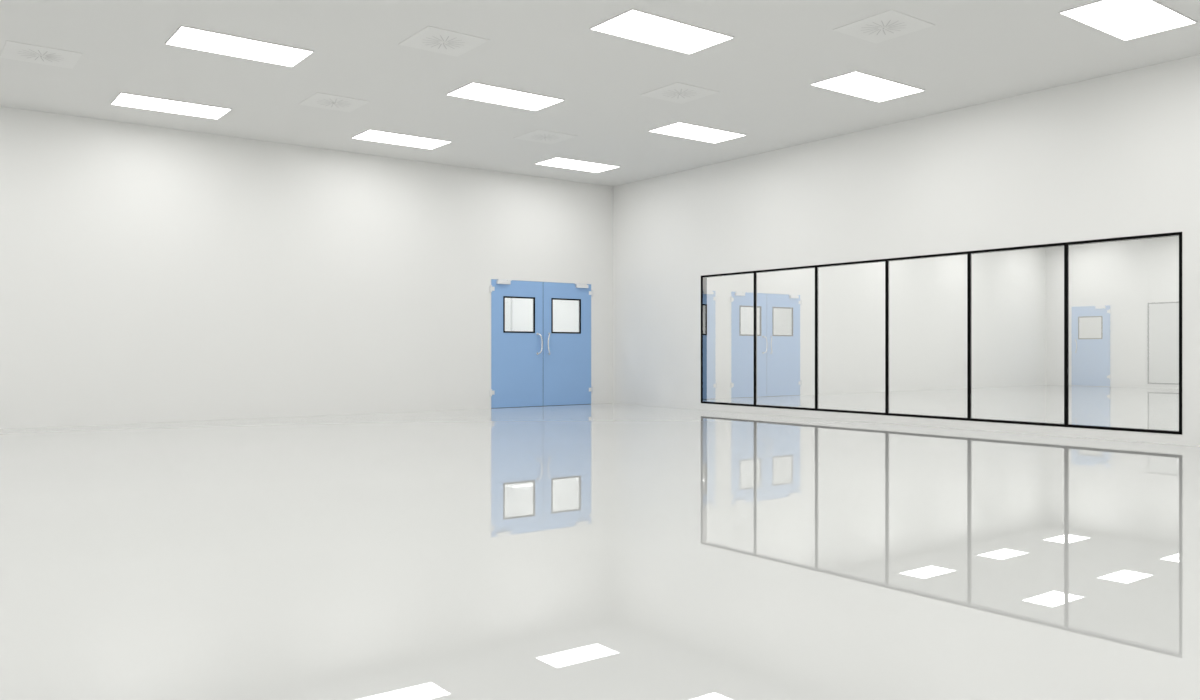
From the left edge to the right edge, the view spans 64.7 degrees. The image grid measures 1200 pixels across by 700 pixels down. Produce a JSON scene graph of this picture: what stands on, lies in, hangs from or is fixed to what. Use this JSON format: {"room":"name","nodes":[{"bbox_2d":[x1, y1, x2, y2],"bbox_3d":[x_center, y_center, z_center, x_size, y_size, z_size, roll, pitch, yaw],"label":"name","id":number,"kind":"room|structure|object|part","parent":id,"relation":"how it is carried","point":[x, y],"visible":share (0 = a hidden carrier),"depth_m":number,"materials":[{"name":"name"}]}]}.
{"room":"clean room","nodes":[
{"label":"clean room","id":0,"kind":"room"},
{"bbox_2d":[0,106,1046,428],"bbox_3d":[0.258,-1.035,17.867,31.500,4.070,0.100,0,0,-37],"label":"wall","id":1,"kind":"structure","parent":0,"point":[149,274],"depth_m":14.43,"materials":[{"name":"white paint"}]},
{"bbox_2d":[489,279,542,407],"bbox_3d":[-1.438,-0.108,16.500,1.095,2.205,0.138,0,0,-37],"label":"leaf","id":2,"kind":"object","parent":1,"relation":"attached to","point":[516,367],"depth_m":16.52,"materials":[{"name":"blue metal"}]},
{"bbox_3d":[-1.841,0.730,16.203,0.095,0.120,0.038,0,0,-37],"label":"hinge","id":3,"kind":"part","parent":2,"relation":"part of","materials":[{"name":"silver metal"}]},
{"bbox_3d":[-1.841,-1.050,16.203,0.095,0.120,0.038,0,0,-37],"label":"hinge","id":4,"kind":"part","parent":2,"relation":"part of","materials":[{"name":"silver metal"}]},
{"bbox_2d":[496,279,511,284],"bbox_3d":[-1.651,-1.179,16.338,0.290,0.087,0.050,0,0,-37],"label":"door closer","id":5,"kind":"structure","parent":2,"relation":"attached to","point":[499,281],"depth_m":16.31,"materials":[{"name":"white metal"}]},
{"bbox_3d":[-1.071,-0.110,16.761,0.113,0.394,0.045,0,0,12],"label":"handle","id":6,"kind":"part","parent":2,"relation":"part of","materials":[{"name":"silver metal"}]},
{"bbox_2d":[503,296,580,333],"bbox_3d":[-1.023,-0.615,16.866,1.650,0.630,0.051,0,0,-37],"label":"window frames","id":7,"kind":"structure","parent":2,"relation":"attached to","point":[504,297],"depth_m":16.77,"materials":[{"name":"black"}]},
{"bbox_2d":[543,282,590,405],"bbox_3d":[-0.571,-0.108,17.152,1.056,2.205,0.138,0,0,-37],"label":"leaf","id":8,"kind":"object","parent":1,"relation":"attached to","point":[567,368],"depth_m":17.15,"materials":[{"name":"blue metal"}]},
{"bbox_3d":[-0.908,-0.110,16.883,0.045,0.394,0.113,0,0,4],"label":"handle","id":9,"kind":"part","parent":8,"relation":"part of","materials":[{"name":"silver metal"}]},
{"bbox_2d":[575,283,587,287],"bbox_3d":[-0.341,-1.179,17.323,0.290,0.087,0.050,0,0,-37],"label":"door closer","id":10,"kind":"structure","parent":8,"relation":"attached to","point":[578,285],"depth_m":17.31,"materials":[{"name":"white metal"}]},
{"bbox_2d":[731,292,766,397],"bbox_3d":[3.137,-0.108,19.997,1.056,2.205,0.045,0,0,-37],"label":"leaf","id":11,"kind":"object","parent":1,"relation":"attached to","point":[742,347],"visible":1,"depth_m":19.93,"materials":[{"name":"blue metal"}]},
{"bbox_2d":[735,291,745,295],"bbox_3d":[2.936,-1.179,19.787,0.290,0.087,0.050,0,0,-37],"label":"door closer","id":12,"kind":"structure","parent":11,"relation":"attached to","point":[738,293],"depth_m":19.75,"materials":[{"name":"white metal"}]},
{"bbox_2d":[740,306,792,335],"bbox_3d":[3.565,-0.615,20.315,1.650,0.630,0.051,0,0,-37],"label":"window frames","id":13,"kind":"structure","parent":11,"relation":"attached to","point":[759,307],"depth_m":20.41,"materials":[{"name":"black"}]},
{"bbox_2d":[767,294,799,395],"bbox_3d":[3.989,-0.108,20.638,1.056,2.205,0.045,0,0,-37],"label":"leaf","id":14,"kind":"object","parent":1,"relation":"attached to","point":[783,365],"visible":1,"depth_m":20.61,"materials":[{"name":"blue metal"}]},
{"bbox_2d":[789,294,798,297],"bbox_3d":[4.247,-1.179,20.773,0.290,0.087,0.050,0,0,-37],"label":"door closer","id":15,"kind":"structure","parent":14,"relation":"attached to","point":[790,295],"depth_m":20.74,"materials":[{"name":"white metal"}]},
{"bbox_2d":[0,385,1199,699],"bbox_3d":[5.576,1.050,10.793,31.700,0.100,23.000,0,0,-37],"label":"floor","id":16,"kind":"structure","parent":0,"point":[608,551],"depth_m":4.61,"materials":[{"name":"white"}]},
{"bbox_2d":[0,0,1199,186],"bbox_3d":[6.357,-3.120,9.754,31.700,0.100,20.400,0,0,-37],"label":"ceiling","id":17,"kind":"structure","parent":0,"point":[975,52],"depth_m":10.26,"materials":[{"name":"white paint"}]},
{"bbox_2d":[0,40,82,68],"bbox_3d":[-5.819,-3.062,9.858,0.670,0.016,0.670,0,0,-37],"label":"air diffuser","id":18,"kind":"object","parent":17,"relation":"in","point":[12,50],"depth_m":9.82,"materials":[{"name":"white metal"}]},
{"bbox_2d":[110,92,231,118],"bbox_3d":[-5.385,-3.063,11.910,1.280,0.014,0.650,0,0,-37],"label":"ceiling light panel","id":19,"kind":"object","parent":17,"relation":"in","point":[123,99],"depth_m":11.89,"materials":[{"name":"white plastic"}]},
{"bbox_2d":[165,25,313,66],"bbox_3d":[-3.640,-3.063,9.588,1.280,0.014,0.650,0,0,-37],"label":"ceiling light panel","id":20,"kind":"object","parent":17,"relation":"in","point":[184,36],"depth_m":9.55,"materials":[{"name":"white plastic"}]},
{"bbox_2d":[298,92,369,111],"bbox_3d":[-3.301,-3.062,11.751,0.670,0.016,0.670,0,0,-37],"label":"air diffuser","id":21,"kind":"object","parent":17,"relation":"in","point":[319,100],"depth_m":11.72,"materials":[{"name":"white metal"}]},
{"bbox_2d":[351,129,451,149],"bbox_3d":[-2.883,-3.063,13.791,1.280,0.014,0.650,0,0,-37],"label":"ceiling light panel","id":22,"kind":"object","parent":17,"relation":"in","point":[370,134],"depth_m":13.76,"materials":[{"name":"white plastic"}]},
{"bbox_2d":[398,26,488,56],"bbox_3d":[-1.558,-3.062,9.433,0.670,0.016,0.670,0,0,-37],"label":"air diffuser","id":23,"kind":"object","parent":17,"relation":"in","point":[433,39],"depth_m":9.41,"materials":[{"name":"white metal"}]},
{"bbox_2d":[446,82,564,110],"bbox_3d":[-1.138,-3.063,11.469,1.280,0.014,0.650,0,0,-37],"label":"ceiling light panel","id":24,"kind":"object","parent":17,"relation":"in","point":[477,91],"depth_m":11.43,"materials":[{"name":"white plastic"}]},
{"bbox_2d":[514,129,575,143],"bbox_3d":[-0.791,-3.062,13.638,0.670,0.016,0.670,0,0,-37],"label":"air diffuser","id":25,"kind":"object","parent":17,"relation":"in","point":[542,136],"depth_m":13.59,"materials":[{"name":"white metal"}]},
{"bbox_2d":[535,157,619,172],"bbox_3d":[-0.366,-3.063,15.684,1.280,0.014,0.650,0,0,-37],"label":"ceiling light panel","id":26,"kind":"object","parent":17,"relation":"in","point":[560,162],"depth_m":15.62,"materials":[{"name":"white plastic"}]},
{"bbox_2d":[590,8,733,53],"bbox_3d":[0.608,-3.063,9.147,1.280,0.014,0.650,0,0,-37],"label":"ceiling light panel","id":27,"kind":"object","parent":17,"relation":"in","point":[632,24],"depth_m":9.09,"materials":[{"name":"white plastic"}]},
{"bbox_2d":[641,82,718,103],"bbox_3d":[0.951,-3.062,11.320,0.670,0.016,0.670,0,0,-37],"label":"air diffuser","id":28,"kind":"object","parent":17,"relation":"in","point":[677,92],"depth_m":11.31,"materials":[{"name":"white metal"}]},
{"bbox_2d":[648,121,746,142],"bbox_3d":[1.380,-3.063,13.362,1.280,0.014,0.650,0,0,-37],"label":"ceiling light panel","id":29,"kind":"object","parent":17,"relation":"in","point":[679,129],"depth_m":13.32,"materials":[{"name":"white plastic"}]},
{"bbox_2d":[810,70,924,101],"bbox_3d":[3.126,-3.063,11.040,1.280,0.014,0.650,0,0,-37],"label":"ceiling light panel","id":30,"kind":"object","parent":17,"relation":"in","point":[854,83],"depth_m":10.99,"materials":[{"name":"white plastic"}]},
{"bbox_2d":[832,9,934,42],"bbox_3d":[2.694,-3.062,9.002,0.670,0.016,0.670,0,0,-37],"label":"air diffuser","id":31,"kind":"object","parent":17,"relation":"in","point":[889,24],"depth_m":8.97,"materials":[{"name":"white metal"}]},
{"bbox_2d":[1059,0,1196,40],"bbox_3d":[4.872,-3.063,8.718,1.280,0.014,0.650,0,0,-37],"label":"ceiling light panel","id":32,"kind":"object","parent":17,"relation":"in","point":[1124,20],"depth_m":8.71,"materials":[{"name":"white plastic"}]},
{"bbox_2d":[505,298,790,334],"bbox_3d":[0.635,-0.400,19.777,15.200,2.800,2.500,0,0,-37],"label":"wall","id":33,"kind":"structure","parent":0,"point":[518,311],"depth_m":20.19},
{"bbox_2d":[613,55,1199,445],"bbox_3d":[6.357,-1.035,9.754,0.100,4.070,20.200,0,0,-37],"label":"wall","id":34,"kind":"structure","parent":0,"point":[1116,155],"depth_m":12.46,"materials":[{"name":"white paint"}]},
{"bbox_2d":[701,232,1181,434],"bbox_3d":[3.952,-0.177,12.953,0.112,2.136,7.385,0,0,-37],"label":"frame","id":35,"kind":"object","parent":34,"relation":"attached to","point":[1066,245],"visible":1,"depth_m":11.95,"materials":[{"name":"black metal"}]},
{"bbox_2d":[1047,236,1178,388],"bbox_3d":[16.372,-1.035,22.726,0.100,4.070,11.700,0,0,-37],"label":"wall","id":36,"kind":"structure","parent":0,"point":[1124,295],"depth_m":25.75,"materials":[{"name":"white paint"}]}
]}

